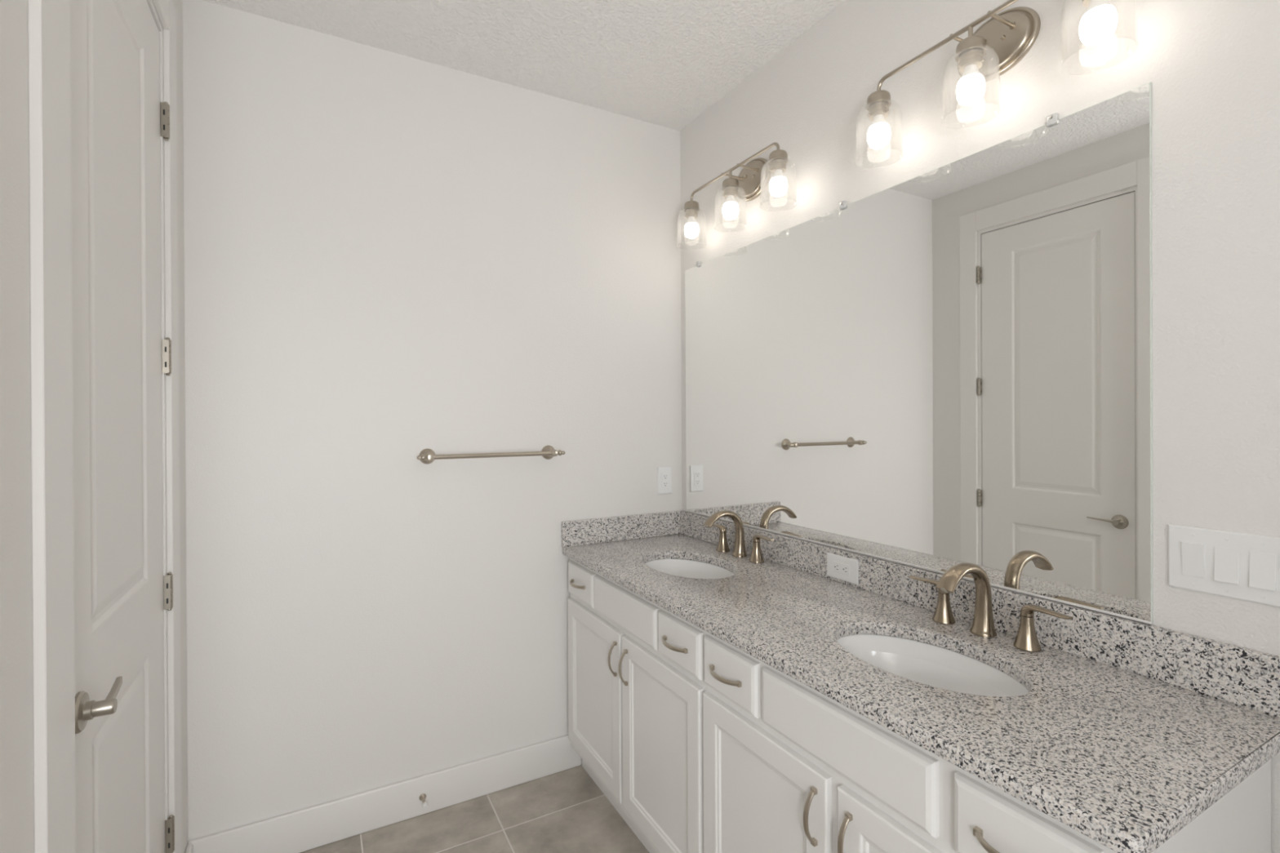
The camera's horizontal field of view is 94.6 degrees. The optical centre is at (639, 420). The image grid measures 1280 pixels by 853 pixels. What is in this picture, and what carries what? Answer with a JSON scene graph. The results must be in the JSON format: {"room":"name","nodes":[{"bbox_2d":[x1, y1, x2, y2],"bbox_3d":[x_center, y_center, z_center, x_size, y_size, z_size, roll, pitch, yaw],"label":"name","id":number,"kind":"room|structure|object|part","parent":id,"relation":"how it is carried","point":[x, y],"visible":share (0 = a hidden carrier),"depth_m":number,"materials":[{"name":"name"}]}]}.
{"room":"bathroom","nodes":[
{"label":"bathroom","id":0,"kind":"room"},
{"bbox_2d":[0,0,187,852],"bbox_3d":[-0.465,0.062,0.115,0.233,2.745,3.891,0,0,-29],"label":"wall","id":1,"kind":"structure","parent":0,"point":[16,707],"depth_m":0.79,"materials":[{"name":"white paint"}]},
{"bbox_2d":[27,0,182,852],"bbox_3d":[-1.077,0.140,1.248,0.014,2.590,0.953,0,0,-29],"label":"trim","id":2,"kind":"structure","parent":1,"relation":"attached to","point":[48,20],"depth_m":0.88,"materials":[{"name":"white paint"}]},
{"bbox_2d":[69,0,174,852],"bbox_3d":[-1.087,0.202,1.260,0.085,2.450,0.723,0,0,-29],"label":"door","id":3,"kind":"structure","parent":1,"relation":"in","point":[118,117],"depth_m":1.22,"materials":[{"name":"white paint"}]},
{"bbox_3d":[-0.924,0.491,1.005,0.049,0.066,0.066,0,0,-29],"label":"handle","id":4,"kind":"part","parent":3,"relation":"part of","materials":[{"name":"silver metal"}]},
{"bbox_3d":[-0.948,0.490,1.061,0.018,0.018,0.124,0,0,-33],"label":"lever","id":5,"kind":"part","parent":3,"relation":"part of","materials":[{"name":"silver metal"}]},
{"bbox_2d":[146,0,168,852],"bbox_3d":[-1.140,0.195,1.225,0.121,2.480,0.742,0,0,-29],"label":"trim","id":6,"kind":"structure","parent":1,"relation":"attached to","point":[150,2],"depth_m":1.56,"materials":[{"name":"white paint"}]},
{"bbox_2d":[184,843,192,852],"bbox_3d":[-0.474,1.366,0.170,0.015,0.138,3.756,0,0,-29],"label":"baseboard","id":7,"kind":"structure","parent":1,"relation":"attached to","point":[189,846],"depth_m":1.79,"materials":[{"name":"white paint"}]},
{"bbox_2d":[182,0,681,841],"bbox_3d":[-0.635,0.057,2.312,2.058,2.745,0.120,0,0,-29],"label":"wall","id":8,"kind":"structure","parent":0,"point":[390,257],"depth_m":2.10,"materials":[{"name":"white paint"}]},
{"bbox_2d":[187,734,581,852],"bbox_3d":[-0.818,1.362,2.134,1.310,0.138,0.015,0,0,-29],"label":"baseboard","id":9,"kind":"structure","parent":8,"relation":"attached to","point":[301,830],"depth_m":2.09,"materials":[{"name":"white paint"}]},
{"bbox_2d":[418,793,427,808],"bbox_3d":[-0.773,1.365,2.115,0.024,0.024,0.062,0,0,-29],"label":"door stop","id":10,"kind":"object","parent":8,"relation":"attached to","point":[422,797],"visible":1,"depth_m":2.12,"materials":[{"name":"silver metal"}]},
{"bbox_3d":[-0.777,1.365,2.122,0.024,0.024,0.046,0,0,-29],"label":"rod","id":11,"kind":"part","parent":10,"relation":"part of","materials":[{"name":"silver metal"}]},
{"bbox_2d":[417,444,564,464],"bbox_3d":[-0.556,0.130,2.240,0.558,0.057,0.082,0,0,-29],"label":"towel bar","id":12,"kind":"object","parent":8,"relation":"attached to","point":[427,455],"visible":1,"depth_m":2.19,"materials":[{"name":"silver metal"}]},
{"bbox_3d":[-0.760,0.131,2.128,0.057,0.057,0.082,0,0,-29],"label":"post","id":13,"kind":"part","parent":12,"relation":"part of","materials":[{"name":"silver metal"}]},
{"bbox_3d":[-0.352,0.128,2.353,0.057,0.057,0.082,0,0,-29],"label":"post","id":14,"kind":"part","parent":12,"relation":"part of","materials":[{"name":"silver metal"}]},
{"bbox_2d":[657,466,671,493],"bbox_3d":[0.112,0.268,2.650,0.073,0.121,0.008,0,0,-29],"label":"wall outlet","id":15,"kind":"object","parent":8,"relation":"attached to","point":[664,473],"visible":1,"depth_m":2.65,"materials":[{"name":"white plastic"}]},
{"bbox_2d":[662,472,668,488],"bbox_3d":[0.113,0.268,2.648,0.033,0.066,0.003,0,0,-29],"label":"receptacle","id":16,"kind":"object","parent":15,"relation":"attached to","point":[664,475],"depth_m":2.65,"materials":[{"name":"white plastic"}]},
{"bbox_2d":[299,763,649,852],"bbox_3d":[0.312,1.470,0.613,2.058,0.080,4.011,0,0,-29],"label":"floor","id":17,"kind":"structure","parent":0,"point":[564,811],"depth_m":2.08,"materials":[{"name":"tile"}]},
{"bbox_2d":[567,558,706,852],"bbox_3d":[0.167,0.985,2.120,0.602,0.883,0.958,0,0,-29],"label":"vanity cabinet","id":18,"kind":"object","parent":17,"relation":"on","point":[637,686],"visible":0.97,"depth_m":1.88,"materials":[{"name":"white paint"}]},
{"bbox_3d":[-0.250,0.633,2.281,0.031,0.012,0.120,0,0,-29],"label":"handle","id":19,"kind":"part","parent":18,"relation":"part of","materials":[{"name":"silver metal"}]},
{"bbox_3d":[-0.229,0.633,2.292,0.018,0.128,0.245,0,0,-29],"label":"drawer","id":20,"kind":"part","parent":18,"relation":"part of","materials":[{"name":"white paint"}]},
{"bbox_3d":[-0.173,1.005,2.196,0.018,0.571,0.468,0,0,-29],"label":"door","id":21,"kind":"part","parent":18,"relation":"part of","materials":[{"name":"white paint"}]},
{"bbox_3d":[-0.094,0.809,2.000,0.031,0.116,0.012,0,0,-29],"label":"handle","id":22,"kind":"part","parent":18,"relation":"part of","materials":[{"name":"silver metal"}]},
{"bbox_3d":[-0.055,0.809,1.929,0.031,0.116,0.012,0,0,-29],"label":"handle","id":23,"kind":"part","parent":18,"relation":"part of","materials":[{"name":"silver metal"}]},
{"bbox_3d":[-0.056,0.633,1.980,0.018,0.128,0.448,0,0,-29],"label":"false drawer","id":24,"kind":"part","parent":18,"relation":"part of","materials":[{"name":"white paint"}]},
{"bbox_3d":[0.056,1.006,1.781,0.018,0.571,0.454,0,0,-29],"label":"door","id":25,"kind":"part","parent":18,"relation":"part of","materials":[{"name":"white paint"}]},
{"bbox_3d":[0.089,0.633,1.666,0.031,0.012,0.120,0,0,-29],"label":"handle","id":26,"kind":"part","parent":18,"relation":"part of","materials":[{"name":"silver metal"}]},
{"bbox_3d":[0.111,0.633,1.678,0.018,0.128,0.220,0,0,-29],"label":"drawer","id":27,"kind":"part","parent":18,"relation":"part of","materials":[{"name":"white paint"}]},
{"bbox_2d":[561,510,1279,852],"bbox_3d":[0.401,0.477,1.711,0.590,0.131,1.932,0,0,-29],"label":"countertop","id":28,"kind":"structure","parent":18,"relation":"on","point":[1124,732],"depth_m":1.14,"materials":[{"name":"grey stone"}]},
{"bbox_2d":[644,559,734,578],"bbox_3d":[0.172,0.627,2.114,0.342,0.166,0.478,0,0,-29],"label":"sink","id":29,"kind":"object","parent":28,"relation":"in","point":[678,567],"visible":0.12,"depth_m":2.29,"materials":[{"name":"white ceramic"}]},
{"bbox_2d":[703,510,773,563],"bbox_3d":[0.319,0.423,2.199,0.184,0.176,0.382,0,0,-29],"label":"faucet","id":30,"kind":"object","parent":28,"relation":"on","point":[740,551],"visible":1,"depth_m":2.21,"materials":[{"name":"silver metal"}]},
{"bbox_3d":[0.306,0.425,2.351,0.029,0.027,0.104,0,0,-29],"label":"lever","id":31,"kind":"part","parent":30,"relation":"part of","materials":[{"name":"silver metal"}]},
{"bbox_3d":[0.326,0.474,2.317,0.053,0.071,0.053,0,0,-29],"label":"handle","id":32,"kind":"part","parent":30,"relation":"part of","materials":[{"name":"silver metal"}]},
{"bbox_3d":[0.320,0.423,2.199,0.182,0.176,0.055,0,0,-29],"label":"spout","id":33,"kind":"part","parent":30,"relation":"part of","materials":[{"name":"silver metal"}]},
{"bbox_3d":[0.423,0.475,2.141,0.053,0.071,0.053,0,0,-29],"label":"handle","id":34,"kind":"part","parent":30,"relation":"part of","materials":[{"name":"silver metal"}]},
{"bbox_3d":[0.441,0.425,2.107,0.029,0.027,0.104,0,0,-29],"label":"lever","id":35,"kind":"part","parent":30,"relation":"part of","materials":[{"name":"silver metal"}]},
{"bbox_2d":[826,552,858,584],"bbox_3d":[0.632,0.463,1.850,0.008,0.074,0.124,0,0,-29],"label":"wall outlet","id":36,"kind":"object","parent":28,"relation":"attached to","point":[843,568],"visible":1,"depth_m":1.84,"materials":[{"name":"white plastic"}]},
{"bbox_2d":[832,560,849,576],"bbox_3d":[0.630,0.463,1.849,0.003,0.033,0.066,0,0,-29],"label":"receptacle","id":37,"kind":"object","parent":36,"relation":"attached to","point":[840,568],"depth_m":1.85,"materials":[{"name":"white"}]},
{"bbox_2d":[836,634,1028,697],"bbox_3d":[0.622,0.627,1.298,0.342,0.166,0.478,0,0,-29],"label":"sink","id":38,"kind":"object","parent":28,"relation":"in","point":[930,664],"visible":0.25,"depth_m":1.42,"materials":[{"name":"white ceramic"}]},
{"bbox_2d":[909,562,1072,652],"bbox_3d":[0.768,0.423,1.386,0.184,0.176,0.382,0,0,-29],"label":"faucet","id":39,"kind":"object","parent":28,"relation":"on","point":[983,624],"visible":1,"depth_m":1.39,"materials":[{"name":"silver metal"}]},
{"bbox_3d":[0.754,0.425,1.538,0.029,0.027,0.104,0,0,-29],"label":"lever","id":40,"kind":"part","parent":39,"relation":"part of","materials":[{"name":"silver metal"}]},
{"bbox_3d":[0.774,0.475,1.505,0.053,0.071,0.053,0,0,-29],"label":"handle","id":41,"kind":"part","parent":39,"relation":"part of","materials":[{"name":"silver metal"}]},
{"bbox_3d":[0.768,0.423,1.387,0.182,0.176,0.055,0,0,-29],"label":"spout","id":42,"kind":"part","parent":39,"relation":"part of","materials":[{"name":"silver metal"}]},
{"bbox_3d":[0.871,0.475,1.329,0.053,0.071,0.053,0,0,-29],"label":"handle","id":43,"kind":"part","parent":39,"relation":"part of","materials":[{"name":"silver metal"}]},
{"bbox_3d":[0.889,0.425,1.294,0.029,0.027,0.104,0,0,-29],"label":"lever","id":44,"kind":"part","parent":39,"relation":"part of","materials":[{"name":"silver metal"}]},
{"bbox_2d":[702,631,1271,852],"bbox_3d":[0.622,0.985,1.296,0.602,0.883,0.924,0,0,-29],"label":"vanity cabinet","id":45,"kind":"object","parent":17,"relation":"on","point":[788,767],"visible":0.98,"depth_m":1.14,"materials":[{"name":"white paint"}]},
{"bbox_3d":[0.202,0.633,1.462,0.031,0.012,0.120,0,0,-29],"label":"handle","id":46,"kind":"part","parent":45,"relation":"part of","materials":[{"name":"silver metal"}]},
{"bbox_3d":[0.224,0.633,1.473,0.018,0.128,0.212,0,0,-29],"label":"drawer","id":47,"kind":"part","parent":45,"relation":"part of","materials":[{"name":"white paint"}]},
{"bbox_3d":[0.278,1.006,1.379,0.018,0.571,0.431,0,0,-29],"label":"door","id":48,"kind":"part","parent":45,"relation":"part of","materials":[{"name":"white paint"}]},
{"bbox_3d":[0.346,0.809,1.202,0.031,0.116,0.012,0,0,-29],"label":"handle","id":49,"kind":"part","parent":45,"relation":"part of","materials":[{"name":"silver metal"}]},
{"bbox_3d":[0.390,0.809,1.123,0.031,0.116,0.012,0,0,-29],"label":"handle","id":50,"kind":"part","parent":45,"relation":"part of","materials":[{"name":"silver metal"}]},
{"bbox_3d":[0.389,0.633,1.174,0.018,0.128,0.432,0,0,-29],"label":"false drawer","id":51,"kind":"part","parent":45,"relation":"part of","materials":[{"name":"white paint"}]},
{"bbox_3d":[0.502,1.006,0.972,0.018,0.571,0.441,0,0,-29],"label":"door","id":52,"kind":"part","parent":45,"relation":"part of","materials":[{"name":"white paint"}]},
{"bbox_3d":[0.536,0.633,0.855,0.031,0.012,0.120,0,0,-29],"label":"handle","id":53,"kind":"part","parent":45,"relation":"part of","materials":[{"name":"silver metal"}]},
{"bbox_3d":[0.558,0.633,0.867,0.018,0.128,0.203,0,0,-29],"label":"drawer","id":54,"kind":"part","parent":45,"relation":"part of","materials":[{"name":"white paint"}]},
{"bbox_2d":[203,0,845,131],"bbox_3d":[0.298,-1.355,0.605,2.058,0.080,4.011,0,0,-29],"label":"ceiling","id":55,"kind":"structure","parent":0,"point":[663,63],"depth_m":2.03,"materials":[{"name":"white paint"}]},
{"bbox_2d":[680,0,1279,852],"bbox_3d":[1.183,0.052,1.024,0.120,2.745,3.891,0,0,-29],"label":"wall","id":56,"kind":"structure","parent":0,"point":[1212,67],"depth_m":1.17,"materials":[{"name":"white paint"}]},
{"bbox_2d":[683,142,788,238],"bbox_3d":[0.357,-0.853,2.207,0.171,0.272,0.641,0,0,-29],"label":"vanity light","id":57,"kind":"object","parent":56,"relation":"attached to","point":[753,178],"visible":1,"depth_m":2.18,"materials":[{"name":"silver metal"}]},
{"bbox_3d":[0.212,-0.776,2.422,0.060,0.056,0.060,0,0,-29],"label":"bulb","id":58,"kind":"part","parent":57,"relation":"part of","materials":[{"name":"white glass"}]},
{"bbox_3d":[0.212,-0.819,2.422,0.049,0.028,0.049,0,0,-29],"label":"bulb","id":59,"kind":"part","parent":57,"relation":"part of","materials":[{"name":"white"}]},
{"bbox_3d":[0.337,-0.776,2.196,0.060,0.056,0.060,0,0,-29],"label":"bulb","id":60,"kind":"part","parent":57,"relation":"part of","materials":[{"name":"white glass"}]},
{"bbox_3d":[0.337,-0.819,2.196,0.049,0.028,0.049,0,0,-29],"label":"bulb","id":61,"kind":"part","parent":57,"relation":"part of","materials":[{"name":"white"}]},
{"bbox_3d":[0.352,-0.933,2.257,0.096,0.015,0.015,0,0,-29],"label":"arm","id":62,"kind":"part","parent":57,"relation":"part of","materials":[{"name":"silver metal"}]},
{"bbox_3d":[0.397,-0.933,2.176,0.096,0.015,0.015,0,0,-29],"label":"arm","id":63,"kind":"part","parent":57,"relation":"part of","materials":[{"name":"silver metal"}]},
{"bbox_3d":[0.462,-0.819,1.970,0.049,0.028,0.049,0,0,-29],"label":"bulb","id":64,"kind":"part","parent":57,"relation":"part of","materials":[{"name":"white glass"}]},
{"bbox_3d":[0.462,-0.776,1.970,0.060,0.056,0.060,0,0,-29],"label":"bulb","id":65,"kind":"part","parent":57,"relation":"part of","materials":[{"name":"white glass"}]},
{"bbox_2d":[684,81,1153,625],"bbox_3d":[0.611,-0.140,1.917,0.015,1.099,1.689,0,0,-29],"label":"wall mirror","id":66,"kind":"object","parent":56,"relation":"attached to","point":[941,368],"visible":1,"depth_m":1.52,"materials":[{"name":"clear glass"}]},
{"bbox_2d":[678,510,1279,717],"bbox_3d":[0.650,0.461,1.849,0.020,0.101,1.931,0,0,-29],"label":"backsplash","id":67,"kind":"structure","parent":56,"relation":"attached to","point":[1246,677],"depth_m":1.27,"materials":[{"name":"stone"}]},
{"bbox_2d":[866,0,1117,149],"bbox_3d":[0.800,-0.853,1.404,0.171,0.272,0.641,0,0,-29],"label":"vanity light","id":68,"kind":"object","parent":56,"relation":"attached to","point":[1000,43],"visible":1,"depth_m":1.39,"materials":[{"name":"silver metal"}]},
{"bbox_3d":[0.655,-0.818,1.619,0.049,0.028,0.049,0,0,-29],"label":"bulb","id":69,"kind":"part","parent":68,"relation":"part of","materials":[{"name":"white"}]},
{"bbox_3d":[0.655,-0.776,1.619,0.060,0.056,0.060,0,0,-29],"label":"bulb","id":70,"kind":"part","parent":68,"relation":"part of","materials":[{"name":"white"}]},
{"bbox_3d":[0.795,-0.933,1.454,0.096,0.015,0.015,0,0,-29],"label":"arm","id":71,"kind":"part","parent":68,"relation":"part of","materials":[{"name":"silver metal"}]},
{"bbox_3d":[0.779,-0.910,1.393,0.010,0.034,0.010,0,0,-29],"label":"stem","id":72,"kind":"part","parent":68,"relation":"part of","materials":[{"name":"silver metal"}]},
{"bbox_3d":[0.780,-0.818,1.393,0.049,0.028,0.049,0,0,-29],"label":"bulb","id":73,"kind":"part","parent":68,"relation":"part of","materials":[{"name":"white"}]},
{"bbox_3d":[0.780,-0.776,1.393,0.060,0.056,0.060,0,0,-29],"label":"bulb","id":74,"kind":"part","parent":68,"relation":"part of","materials":[{"name":"white"}]},
{"bbox_3d":[0.840,-0.933,1.374,0.096,0.015,0.015,0,0,-29],"label":"arm","id":75,"kind":"part","parent":68,"relation":"part of","materials":[{"name":"silver metal"}]},
{"bbox_3d":[0.904,-0.818,1.167,0.049,0.028,0.049,0,0,-29],"label":"bulb","id":76,"kind":"part","parent":68,"relation":"part of","materials":[{"name":"white"}]},
{"bbox_3d":[0.905,-0.776,1.167,0.060,0.056,0.060,0,0,-29],"label":"bulb","id":77,"kind":"part","parent":68,"relation":"part of","materials":[{"name":"white"}]},
{"bbox_2d":[1168,524,1279,607],"bbox_3d":[1.076,0.264,1.083,0.011,0.121,0.172,0,0,-29],"label":"light switch","id":78,"kind":"object","parent":56,"relation":"attached to","point":[1244,566],"visible":1,"depth_m":1.08,"materials":[{"name":"white plastic"}]}
]}

